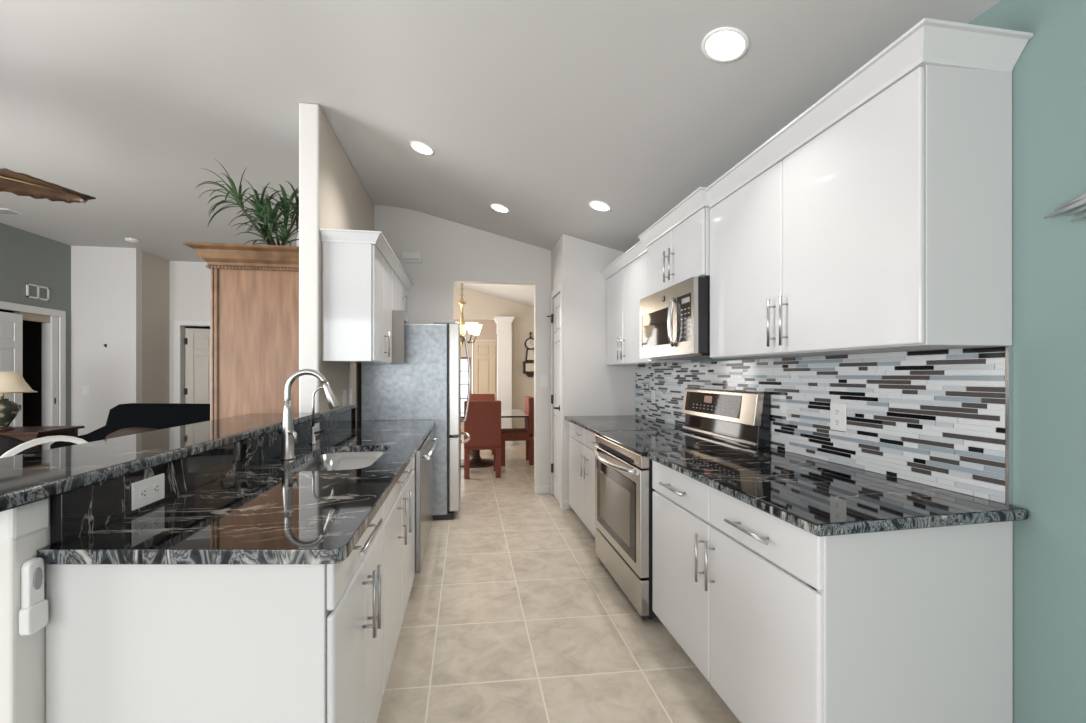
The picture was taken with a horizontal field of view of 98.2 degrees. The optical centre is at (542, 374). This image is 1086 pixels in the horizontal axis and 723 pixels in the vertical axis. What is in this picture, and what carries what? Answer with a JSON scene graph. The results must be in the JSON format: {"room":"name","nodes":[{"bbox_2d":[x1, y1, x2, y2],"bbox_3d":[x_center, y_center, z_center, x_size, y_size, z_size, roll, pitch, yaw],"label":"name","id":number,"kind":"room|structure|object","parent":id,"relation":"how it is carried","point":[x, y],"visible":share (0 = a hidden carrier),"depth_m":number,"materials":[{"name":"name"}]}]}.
{"room":"kitchen","nodes":[
{"label":"kitchen","id":0,"kind":"room"},
{"bbox_2d":[0,309,41,449],"bbox_3d":[-7.875,-0.230,5.412,2.780,3.100,2.800,0,0,-9],"label":"wall","id":1,"kind":"structure","parent":0,"point":[32,331],"depth_m":6.81,"materials":[{"name":"grey"}]},
{"bbox_2d":[0,223,70,425],"bbox_3d":[-5.755,-0.230,1.384,0.120,3.100,10.570,0,0,-9],"label":"wall","id":2,"kind":"structure","parent":0,"point":[25,256],"depth_m":6.03,"materials":[{"name":"grey paint"}]},
{"bbox_2d":[0,311,22,426],"bbox_3d":[-6.368,0.285,5.428,0.040,2.050,0.720,0,0,-9],"label":"door","id":3,"kind":"structure","parent":2,"relation":"in","point":[11,324],"depth_m":5.67,"materials":[{"name":"white wood"}]},
{"bbox_2d":[13,312,49,322],"bbox_3d":[-6.498,-0.725,5.982,0.080,0.090,0.415,0,0,-9],"label":"trim","id":4,"kind":"structure","parent":2,"relation":"attached to","point":[26,316],"depth_m":5.98,"materials":[{"name":"beige wood"}]},
{"bbox_2d":[0,301,65,425],"bbox_3d":[-6.380,0.230,5.689,0.020,2.180,1.410,0,0,-9],"label":"trim","id":5,"kind":"structure","parent":2,"relation":"attached to","point":[3,305],"depth_m":6.30,"materials":[{"name":"white wood"}]},
{"bbox_2d":[26,283,48,300],"bbox_3d":[-6.430,-1.048,5.985,0.015,0.175,0.310,0,0,-9],"label":"air vent","id":6,"kind":"object","parent":2,"relation":"in","point":[28,288],"visible":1,"depth_m":5.97,"materials":[{"name":"white plastic"}]},
{"bbox_2d":[42,316,57,450],"bbox_3d":[-6.539,0.275,6.236,0.120,2.090,0.100,0,0,-9],"label":"trim","id":7,"kind":"structure","parent":2,"relation":"attached to","point":[49,330],"depth_m":6.19,"materials":[{"name":"white wood"}]},
{"bbox_2d":[71,246,141,435],"bbox_3d":[-6.135,-0.230,6.616,0.800,3.100,0.120,0,0,-9],"label":"wall","id":8,"kind":"structure","parent":0,"point":[106,282],"depth_m":6.56,"materials":[{"name":"white paint"}]},
{"bbox_2d":[82,386,88,394],"bbox_3d":[-6.341,0.220,6.516,0.080,0.130,0.010,0,0,-9],"label":"light switch","id":9,"kind":"object","parent":8,"relation":"attached to","point":[85,389],"visible":1,"depth_m":6.51,"materials":[{"name":"white plastic"}]},
{"bbox_2d":[142,251,168,402],"bbox_3d":[-5.859,-0.230,7.040,0.120,3.100,0.630,0,0,-9],"label":"wall","id":10,"kind":"structure","parent":0,"point":[155,269],"depth_m":7.03,"materials":[{"name":"beige paint"}]},
{"bbox_2d":[0,103,373,722],"bbox_3d":[-1.544,-0.229,3.030,0.160,3.098,4.065,0,0,-9],"label":"wall","id":11,"kind":"structure","parent":0,"point":[332,195],"depth_m":3.07,"materials":[{"name":"white paint"}]},
{"bbox_2d":[0,498,48,540],"bbox_3d":[-1.239,0.326,1.060,0.152,0.079,0.095,0,0,-9],"label":"trim","id":12,"kind":"structure","parent":11,"relation":"attached to","point":[21,521],"depth_m":1.05,"materials":[{"name":"white wood"}]},
{"bbox_2d":[19,557,47,635],"bbox_3d":[-1.160,0.502,1.071,0.022,0.165,0.052,0,0,-9],"label":"remote","id":13,"kind":"object","parent":11,"relation":"attached to","point":[33,613],"visible":1,"depth_m":1.06,"materials":[{"name":"white plastic"}]},
{"bbox_2d":[0,413,319,511],"bbox_3d":[-1.488,0.267,1.932,0.430,0.037,2.250,0,0,-9],"label":"countertop","id":14,"kind":"structure","parent":11,"relation":"on","point":[32,477],"depth_m":1.45,"materials":[{"name":"stone"}]},
{"bbox_2d":[320,404,357,417],"bbox_3d":[-1.541,0.273,3.587,0.027,0.025,1.025,0,0,-9],"label":"granite ledge","id":15,"kind":"object","parent":11,"relation":"attached to","point":[336,411],"visible":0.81,"depth_m":3.46,"materials":[{"name":"grey stone"}]},
{"bbox_2d":[343,390,345,405],"bbox_3d":[-1.570,0.185,3.727,0.010,0.130,0.090,0,0,-9],"label":"light switch","id":16,"kind":"object","parent":11,"relation":"attached to","point":[344,391],"visible":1,"depth_m":3.71,"materials":[{"name":"white plastic"}]},
{"bbox_2d":[349,389,351,404],"bbox_3d":[-1.601,0.185,3.915,0.008,0.130,0.090,0,0,-9],"label":"wall outlet","id":17,"kind":"object","parent":11,"relation":"attached to","point":[350,390],"visible":1,"depth_m":3.90,"materials":[{"name":"white plastic"}]},
{"bbox_2d":[320,228,397,363],"bbox_3d":[-1.343,-0.526,3.525,0.387,0.872,0.812,0,0,-9],"label":"upper cabinet","id":18,"kind":"object","parent":11,"relation":"attached to","point":[357,265],"visible":1,"depth_m":3.18,"materials":[{"name":"white wood"}]},
{"bbox_2d":[390,260,412,363],"bbox_3d":[-1.471,-0.526,4.446,0.430,0.872,1.048,0,0,-9],"label":"upper cabinet","id":19,"kind":"object","parent":11,"relation":"attached to","point":[401,283],"visible":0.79,"depth_m":4.02,"materials":[{"name":"white wood"}]},
{"bbox_2d":[169,261,210,403],"bbox_3d":[-4.497,-0.230,7.640,3.000,3.100,0.120,0,0,-9],"label":"wall","id":20,"kind":"structure","parent":0,"point":[189,282],"depth_m":7.40,"materials":[{"name":"white paint"}]},
{"bbox_2d":[174,320,209,402],"bbox_3d":[-5.296,0.235,7.440,0.980,2.170,0.020,0,0,-9],"label":"trim","id":21,"kind":"structure","parent":20,"relation":"attached to","point":[177,323],"depth_m":7.36,"materials":[{"name":"white"}]},
{"bbox_2d":[184,328,209,403],"bbox_3d":[-5.369,0.285,7.684,0.792,2.050,0.066,0,0,-29],"label":"door","id":22,"kind":"structure","parent":20,"relation":"in","point":[196,341],"depth_m":7.57,"materials":[{"name":"beige wood"}]},
{"bbox_2d":[185,326,209,328],"bbox_3d":[-5.237,-0.230,8.584,2.200,3.100,1.980,0,0,-9],"label":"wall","id":23,"kind":"structure","parent":0,"point":[197,327],"depth_m":8.48,"materials":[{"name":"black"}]},
{"bbox_2d":[374,205,550,491],"bbox_3d":[-0.849,-0.229,5.140,1.885,3.098,0.120,0,0,-9],"label":"wall","id":24,"kind":"structure","parent":0,"point":[452,252],"depth_m":5.09,"materials":[{"name":"white paint"}]},
{"bbox_2d":[402,251,421,262],"bbox_3d":[-1.386,-1.240,4.969,0.200,0.110,0.047,0,0,-9],"label":"door chime","id":25,"kind":"object","parent":24,"relation":"attached to","point":[407,257],"visible":1,"depth_m":4.95,"materials":[{"name":"white plastic"}]},
{"bbox_2d":[535,486,549,493],"bbox_3d":[0.003,1.278,5.210,0.180,0.085,0.014,0,0,-9],"label":"baseboard","id":26,"kind":"structure","parent":24,"relation":"attached to","point":[538,489],"depth_m":5.20,"materials":[{"name":"white wood"}]},
{"bbox_2d":[540,375,547,386],"bbox_3d":[0.013,0.072,5.214,0.085,0.135,0.010,0,0,-9],"label":"light switch","id":27,"kind":"object","parent":24,"relation":"attached to","point":[543,378],"visible":1,"depth_m":5.21,"materials":[{"name":"white plastic"}]},
{"bbox_2d":[453,319,495,431],"bbox_3d":[-1.692,-0.229,10.930,3.350,3.098,0.120,0,0,-9],"label":"wall","id":28,"kind":"structure","parent":0,"point":[488,330],"depth_m":10.90,"materials":[{"name":"beige paint"}]},
{"bbox_2d":[461,357,470,409],"bbox_3d":[-1.942,0.260,10.869,0.535,1.320,0.080,0,0,-9],"label":"window","id":29,"kind":"structure","parent":28,"relation":"in","point":[464,365],"depth_m":10.89,"materials":[{"name":"white glass"}]},
{"bbox_2d":[473,340,495,400],"bbox_3d":[-1.173,0.259,10.948,0.920,2.110,0.140,0,0,-9],"label":"door","id":30,"kind":"structure","parent":28,"relation":"in","point":[484,351],"depth_m":10.95,"materials":[{"name":"beige wood"}]},
{"bbox_2d":[453,285,533,438],"bbox_3d":[-1.290,-0.229,8.918,3.500,3.098,0.120,0,0,-9],"label":"wall","id":31,"kind":"structure","parent":0,"point":[478,306],"depth_m":8.98,"materials":[{"name":"beige paint"}]},
{"bbox_2d":[513,441,525,443],"bbox_3d":[-0.287,1.278,9.010,1.190,0.085,0.020,0,0,-9],"label":"baseboard","id":32,"kind":"structure","parent":31,"relation":"attached to","point":[514,442],"depth_m":8.97,"materials":[{"name":"white wood"}]},
{"bbox_2d":[523,332,533,376],"bbox_3d":[-0.236,-0.385,8.980,0.290,0.870,0.093,0,0,-9],"label":"clock","id":33,"kind":"object","parent":31,"relation":"attached to","point":[528,364],"visible":0.68,"depth_m":8.94,"materials":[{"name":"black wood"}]},
{"bbox_2d":[0,0,1000,306],"bbox_3d":[-3.860,-1.421,4.137,10.700,0.718,15.600,0,0,-9],"label":"ceiling","id":34,"kind":"structure","parent":0,"point":[540,110],"depth_m":2.75,"materials":[{"name":"grey paint"}]},
{"bbox_2d":[0,208,23,214],"bbox_3d":[-5.882,-1.774,5.117,0.260,0.012,0.180,0,0,-9],"label":"ceiling vent","id":35,"kind":"object","parent":34,"relation":"in","point":[2,211],"visible":1,"depth_m":5.13,"materials":[{"name":"white metal"}]},
{"bbox_2d":[0,168,95,202],"bbox_3d":[-3.548,-1.427,2.412,1.549,0.685,1.617,0,0,-9],"label":"ceiling fan","id":36,"kind":"object","parent":34,"relation":"hanging from","point":[20,184],"visible":1,"depth_m":2.86,"materials":[{"name":"brown wood"}]},
{"bbox_2d":[124,237,139,242],"bbox_3d":[-5.399,-1.758,6.174,0.156,0.043,0.156,0,0,-9],"label":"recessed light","id":37,"kind":"object","parent":34,"relation":"attached to","point":[132,240],"visible":1,"depth_m":6.14,"materials":[{"name":"white plastic"}]},
{"bbox_2d":[409,141,433,155],"bbox_3d":[-0.907,-1.732,3.518,0.183,0.128,0.188,0,0,-9],"label":"recessed light","id":38,"kind":"object","parent":34,"relation":"in","point":[422,148],"visible":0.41,"depth_m":3.57,"materials":[{"name":"white"}]},
{"bbox_2d":[456,283,481,344],"bbox_3d":[-1.194,-1.025,6.917,0.608,1.210,0.591,0,0,-9],"label":"chandelier","id":39,"kind":"object","parent":34,"relation":"hanging from","point":[474,328],"visible":0.54,"depth_m":6.88,"materials":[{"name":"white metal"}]},
{"bbox_2d":[490,203,509,212],"bbox_3d":[-0.398,-1.574,4.339,0.183,0.128,0.188,0,0,-9],"label":"recessed light","id":40,"kind":"object","parent":34,"relation":"in","point":[497,207],"visible":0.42,"depth_m":4.39,"materials":[{"name":"white plastic"}]},
{"bbox_2d":[589,201,611,211],"bbox_3d":[0.456,-1.386,3.764,0.183,0.128,0.188,0,0,-9],"label":"recessed light","id":41,"kind":"object","parent":34,"relation":"in","point":[600,206],"visible":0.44,"depth_m":3.82,"materials":[{"name":"white"}]},
{"bbox_2d":[701,27,748,62],"bbox_3d":[0.746,-1.388,1.928,0.183,0.128,0.188,0,0,-9],"label":"recessed light","id":42,"kind":"object","parent":34,"relation":"in","point":[722,44],"visible":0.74,"depth_m":1.97,"materials":[{"name":"white plastic"}]},
{"bbox_2d":[377,435,739,722],"bbox_3d":[-3.860,1.370,4.137,10.700,0.100,15.600,0,0,-9],"label":"floor","id":43,"kind":"structure","parent":0,"point":[513,614],"depth_m":2.41,"materials":[{"name":"tile"}]},
{"bbox_2d":[0,434,41,455],"bbox_3d":[-2.898,0.810,2.636,0.540,1.020,0.550,0,0,-9],"label":"barrel chair","id":44,"kind":"object","parent":43,"relation":"on","point":[7,443],"visible":0.04,"depth_m":2.42,"materials":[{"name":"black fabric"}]},
{"bbox_2d":[0,426,84,449],"bbox_3d":[-5.583,0.953,5.023,0.780,0.735,0.600,0,0,-9],"label":"side table","id":45,"kind":"object","parent":43,"relation":"on","point":[26,434],"visible":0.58,"depth_m":4.96,"materials":[{"name":"brown wood"}]},
{"bbox_2d":[0,372,37,430],"bbox_3d":[-5.699,0.278,4.954,0.508,0.615,0.508,0,0,-9],"label":"table lamp","id":46,"kind":"object","parent":45,"relation":"on","point":[10,382],"visible":1,"depth_m":4.92,"materials":[{"name":"beige fabric"}]},
{"bbox_2d":[0,398,19,426],"bbox_3d":[-5.699,0.403,4.954,0.250,0.295,0.250,0,0,-9],"label":"lamp base","id":47,"kind":"object","parent":46,"relation":"on","point":[9,410],"depth_m":4.93,"materials":[{"name":"ceramic"}]},
{"bbox_2d":[0,435,87,457],"bbox_3d":[-2.014,0.773,1.670,0.466,1.097,0.491,0,0,-9],"label":"bar stool","id":48,"kind":"object","parent":43,"relation":"on","point":[34,442],"visible":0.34,"depth_m":1.67,"materials":[{"name":"white plastic"}]},
{"bbox_2d":[50,403,209,448],"bbox_3d":[-3.925,0.815,5.418,2.420,1.010,0.950,0,0,-9],"label":"sofa","id":49,"kind":"object","parent":43,"relation":"on","point":[145,415],"visible":0.16,"depth_m":4.91,"materials":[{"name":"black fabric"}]},
{"bbox_2d":[105,427,159,438],"bbox_3d":[-3.243,0.868,3.953,0.680,0.905,0.620,0,0,-9],"label":"barrel chair","id":50,"kind":"object","parent":43,"relation":"on","point":[134,430],"visible":0.08,"depth_m":3.66,"materials":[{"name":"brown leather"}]},
{"bbox_2d":[46,504,382,722],"bbox_3d":[-0.859,0.880,1.388,0.712,0.879,0.670,0,0,-9],"label":"base cabinet","id":51,"kind":"object","parent":43,"relation":"on","point":[126,643],"visible":0.77,"depth_m":1.11,"materials":[{"name":"white wood"}]},
{"bbox_2d":[37,420,434,564],"bbox_3d":[-1.061,0.423,2.591,0.703,0.035,3.145,0,0,-9],"label":"countertop","id":52,"kind":"structure","parent":51,"relation":"on","point":[263,512],"depth_m":1.34,"materials":[{"name":"stone"}]},
{"bbox_2d":[50,408,355,543],"bbox_3d":[-1.404,0.345,2.607,0.026,0.121,3.005,0,0,-9],"label":"granite riser","id":53,"kind":"object","parent":52,"relation":"on","point":[74,514],"visible":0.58,"depth_m":1.53,"materials":[{"name":"black stone"}]},
{"bbox_2d":[131,473,164,510],"bbox_3d":[-1.196,0.354,1.427,0.008,0.080,0.145,0,0,-9],"label":"wall outlet","id":54,"kind":"object","parent":53,"relation":"attached to","point":[147,491],"visible":1,"depth_m":1.42,"materials":[{"name":"white plastic"}]},
{"bbox_2d":[140,487,147,499],"bbox_3d":[-1.189,0.354,1.399,0.003,0.033,0.033,0,0,-9],"label":"receptacle","id":55,"kind":"object","parent":54,"relation":"attached to","point":[143,490],"depth_m":1.40,"materials":[{"name":"grey plastic"}]},
{"bbox_2d":[153,482,159,494],"bbox_3d":[-1.198,0.354,1.456,0.003,0.033,0.033,0,0,-9],"label":"receptacle","id":56,"kind":"object","parent":54,"relation":"attached to","point":[156,485],"depth_m":1.46,"materials":[{"name":"grey plastic"}]},
{"bbox_2d":[315,423,318,435],"bbox_3d":[-1.451,0.352,3.007,0.008,0.076,0.130,0,0,-9],"label":"wall outlet","id":57,"kind":"object","parent":53,"relation":"attached to","point":[316,424],"visible":0.49,"depth_m":3.01,"materials":[{"name":"white plastic"}]},
{"bbox_2d":[280,369,339,459],"bbox_3d":[-1.126,0.189,2.263,0.272,0.434,0.100,0,0,-9],"label":"kitchen faucet","id":58,"kind":"object","parent":52,"relation":"on","point":[289,436],"visible":1,"depth_m":2.25,"materials":[{"name":"silver metal"}]},
{"bbox_2d":[309,386,333,443],"bbox_3d":[-1.296,0.237,2.758,0.141,0.338,0.044,0,0,-9],"label":"filter faucet","id":59,"kind":"object","parent":52,"relation":"on","point":[313,438],"visible":0.75,"depth_m":2.75,"materials":[{"name":"silver metal"}]},
{"bbox_2d":[290,451,384,471],"bbox_3d":[-0.998,0.531,2.336,0.382,0.178,0.718,0,0,-9],"label":"sink","id":60,"kind":"object","parent":52,"relation":"in","point":[336,460],"visible":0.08,"depth_m":2.67,"materials":[{"name":"silver metal"}]},
{"bbox_2d":[183,241,298,420],"bbox_3d":[-2.075,0.237,3.803,0.682,2.165,1.550,0,0,-9],"label":"armoire","id":61,"kind":"object","parent":43,"relation":"on","point":[254,288],"visible":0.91,"depth_m":3.15,"materials":[{"name":"brown wood"}]},
{"bbox_2d":[197,159,298,245],"bbox_3d":[-2.089,-1.188,3.504,0.790,0.685,0.718,0,0,-9],"label":"potted plant","id":62,"kind":"object","parent":61,"relation":"on","point":[260,211],"visible":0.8,"depth_m":3.41,"materials":[{"name":"green plant"}]},
{"bbox_2d":[362,451,414,694],"bbox_3d":[-0.983,0.880,2.257,0.680,0.879,1.079,0,0,-9],"label":"base cabinet","id":63,"kind":"object","parent":43,"relation":"on","point":[398,525],"visible":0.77,"depth_m":2.11,"materials":[{"name":"white wood"}]},
{"bbox_2d":[361,321,470,520],"bbox_3d":[-1.187,0.420,4.587,0.960,1.800,0.765,0,0,-9],"label":"refrigerator","id":64,"kind":"object","parent":43,"relation":"on","point":[427,386],"visible":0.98,"depth_m":4.23,"materials":[{"name":"silver metal"}]},
{"bbox_2d":[413,430,438,574],"bbox_3d":[-1.133,0.882,3.319,0.723,0.875,1.045,0,0,-9],"label":"dishwasher","id":65,"kind":"object","parent":43,"relation":"on","point":[423,468],"visible":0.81,"depth_m":3.04,"materials":[{"name":"grey metal"}]},
{"bbox_2d":[469,394,494,454],"bbox_3d":[-1.040,0.828,7.936,0.470,0.985,0.500,0,0,-9],"label":"dining chair","id":66,"kind":"object","parent":43,"relation":"on","point":[473,397],"visible":0.09,"depth_m":8.10,"materials":[{"name":"red fabric"}]},
{"bbox_2d":[464,400,500,478],"bbox_3d":[-0.803,0.828,6.201,0.470,0.985,0.500,0,0,-9],"label":"dining chair","id":67,"kind":"object","parent":43,"relation":"on","point":[483,420],"visible":0.97,"depth_m":5.96,"materials":[{"name":"red fabric"}]},
{"bbox_2d":[461,409,528,467],"bbox_3d":[-0.997,0.943,6.950,1.450,0.754,1.190,0,0,-9],"label":"dining table","id":68,"kind":"object","parent":43,"relation":"on","point":[476,461],"visible":0.38,"depth_m":6.83,"materials":[{"name":"black"}]},
{"bbox_2d":[494,316,513,444],"bbox_3d":[-0.741,0.120,8.936,0.360,2.400,0.370,0,0,-9],"label":"square column","id":69,"kind":"structure","parent":43,"relation":"on","point":[504,332],"depth_m":8.80,"materials":[{"name":"white paint"}]},
{"bbox_2d":[501,396,533,465],"bbox_3d":[-0.407,0.828,7.025,0.500,0.985,0.470,0,0,-9],"label":"dining chair","id":70,"kind":"object","parent":43,"relation":"on","point":[526,434],"visible":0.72,"depth_m":6.83,"materials":[{"name":"red fabric"}]},
{"bbox_2d":[569,422,596,536],"bbox_3d":[0.662,0.880,4.035,0.756,0.879,1.232,0,0,-9],"label":"base cabinet","id":71,"kind":"object","parent":43,"relation":"on","point":[582,442],"visible":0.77,"depth_m":3.92,"materials":[{"name":"white wood"}]},
{"bbox_2d":[564,415,683,433],"bbox_3d":[0.670,0.423,4.038,0.743,0.035,1.234,0,0,-9],"label":"countertop","id":72,"kind":"structure","parent":71,"relation":"on","point":[594,424],"depth_m":3.90,"materials":[{"name":"stone"}]},
{"bbox_2d":[593,388,769,619],"bbox_3d":[0.778,0.709,2.968,0.836,1.222,0.892,0,0,-9],"label":"oven range","id":73,"kind":"object","parent":43,"relation":"on","point":[715,419],"visible":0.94,"depth_m":2.76,"materials":[{"name":"silver metal"}]},
{"bbox_2d":[596,430,756,456],"bbox_3d":[0.788,0.421,2.970,0.695,0.026,0.892,0,0,-9],"label":"cooktop","id":74,"kind":"object","parent":73,"relation":"in","point":[633,443],"depth_m":2.86,"materials":[{"name":"black glass"}]},
{"bbox_2d":[704,396,711,402],"bbox_3d":[1.089,0.163,3.096,0.011,0.046,0.100,0,0,-9],"label":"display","id":75,"kind":"object","parent":73,"relation":"on","point":[707,399],"depth_m":3.10,"materials":[{"name":"red"}]},
{"bbox_2d":[652,460,1012,722],"bbox_3d":[1.002,0.880,1.938,0.758,0.879,1.197,0,0,-9],"label":"base cabinet","id":76,"kind":"object","parent":43,"relation":"on","point":[787,623],"visible":0.86,"depth_m":1.42,"materials":[{"name":"white wood"}]},
{"bbox_2d":[648,448,1028,536],"bbox_3d":[1.012,0.423,1.929,0.743,0.035,1.221,0,0,-9],"label":"countertop","id":77,"kind":"structure","parent":76,"relation":"on","point":[819,497],"depth_m":1.60,"materials":[{"name":"stone"}]},
{"bbox_2d":[551,234,635,508],"bbox_3d":[0.516,-0.029,4.971,0.755,2.698,0.650,0,0,-9],"label":"wall","id":78,"kind":"structure","parent":0,"point":[591,387],"depth_m":4.63,"materials":[{"name":"white paint"}]},
{"bbox_2d":[547,282,562,509],"bbox_3d":[0.136,0.210,4.892,0.110,2.220,0.615,0,0,-9],"label":"door","id":79,"kind":"structure","parent":78,"relation":"in","point":[556,304],"depth_m":4.95,"materials":[{"name":"white wood"}]},
{"bbox_2d":[562,501,568,509],"bbox_3d":[0.219,1.278,4.587,0.074,0.085,0.014,0,0,-9],"label":"baseboard","id":80,"kind":"structure","parent":78,"relation":"attached to","point":[565,504],"depth_m":4.58,"materials":[{"name":"white wood"}]},
{"bbox_2d":[637,0,1085,722],"bbox_3d":[1.598,0.064,1.018,0.120,2.512,7.500,0,0,-9],"label":"wall","id":81,"kind":"structure","parent":0,"point":[1049,74],"depth_m":1.37,"materials":[{"name":"teal paint"}]},
{"bbox_2d":[600,240,690,365],"bbox_3d":[0.845,-0.554,4.104,0.378,0.928,1.160,0,0,-9],"label":"upper cabinet","id":82,"kind":"object","parent":81,"relation":"attached to","point":[626,276],"visible":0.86,"depth_m":4.06,"materials":[{"name":"white wood"}]},
{"bbox_2d":[638,187,710,295],"bbox_3d":[0.991,-0.798,3.084,0.415,0.467,0.947,0,0,-9],"label":"upper cabinet","id":83,"kind":"object","parent":81,"relation":"attached to","point":[678,243],"visible":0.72,"depth_m":2.96,"materials":[{"name":"white wood"}]},
{"bbox_2d":[640,276,711,359],"bbox_3d":[0.965,-0.332,3.107,0.456,0.448,0.838,0,0,-9],"label":"microwave","id":84,"kind":"object","parent":83,"relation":"attached to","point":[675,319],"visible":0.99,"depth_m":2.88,"materials":[{"name":"silver metal"}]},
{"bbox_2d":[635,346,1012,504],"bbox_3d":[1.195,0.158,3.085,0.016,0.494,3.285,0,0,-9],"label":"backsplash","id":85,"kind":"structure","parent":81,"relation":"attached to","point":[943,418],"depth_m":1.88,"materials":[{"name":"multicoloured tile"}]},
{"bbox_2d":[651,390,654,402],"bbox_3d":[0.996,0.200,4.243,0.008,0.120,0.085,0,0,-9],"label":"wall outlet","id":86,"kind":"object","parent":85,"relation":"attached to","point":[652,391],"visible":1,"depth_m":4.24,"materials":[{"name":"white plastic"}]},
{"bbox_2d":[830,403,846,431],"bbox_3d":[1.337,0.192,2.131,0.008,0.125,0.092,0,0,-9],"label":"wall outlet","id":87,"kind":"object","parent":85,"relation":"attached to","point":[838,411],"visible":1,"depth_m":2.12,"materials":[{"name":"white plastic"}]},
{"bbox_2d":[835,408,839,414],"bbox_3d":[1.335,0.168,2.130,0.003,0.033,0.033,0,0,-9],"label":"receptacle","id":88,"kind":"object","parent":87,"relation":"attached to","point":[837,410],"depth_m":2.13,"materials":[{"name":"white plastic"}]},
{"bbox_2d":[835,418,839,425],"bbox_3d":[1.335,0.216,2.130,0.003,0.033,0.033,0,0,-9],"label":"receptacle","id":89,"kind":"object","parent":87,"relation":"attached to","point":[837,420],"depth_m":2.13,"materials":[{"name":"white plastic"}]},
{"bbox_2d":[705,18,1032,358],"bbox_3d":[1.178,-0.557,2.038,0.380,0.935,1.332,0,0,-9],"label":"upper cabinet","id":90,"kind":"object","parent":81,"relation":"attached to","point":[878,219],"visible":1,"depth_m":1.55,"materials":[{"name":"white wood"}]},
{"bbox_2d":[1044,193,1085,221],"bbox_3d":[1.509,-0.474,1.067,0.040,0.104,0.606,0,0,-9],"label":"metal wall art","id":91,"kind":"object","parent":81,"relation":"attached to","point":[1080,200],"visible":1,"depth_m":1.29,"materials":[{"name":"silver metal"}]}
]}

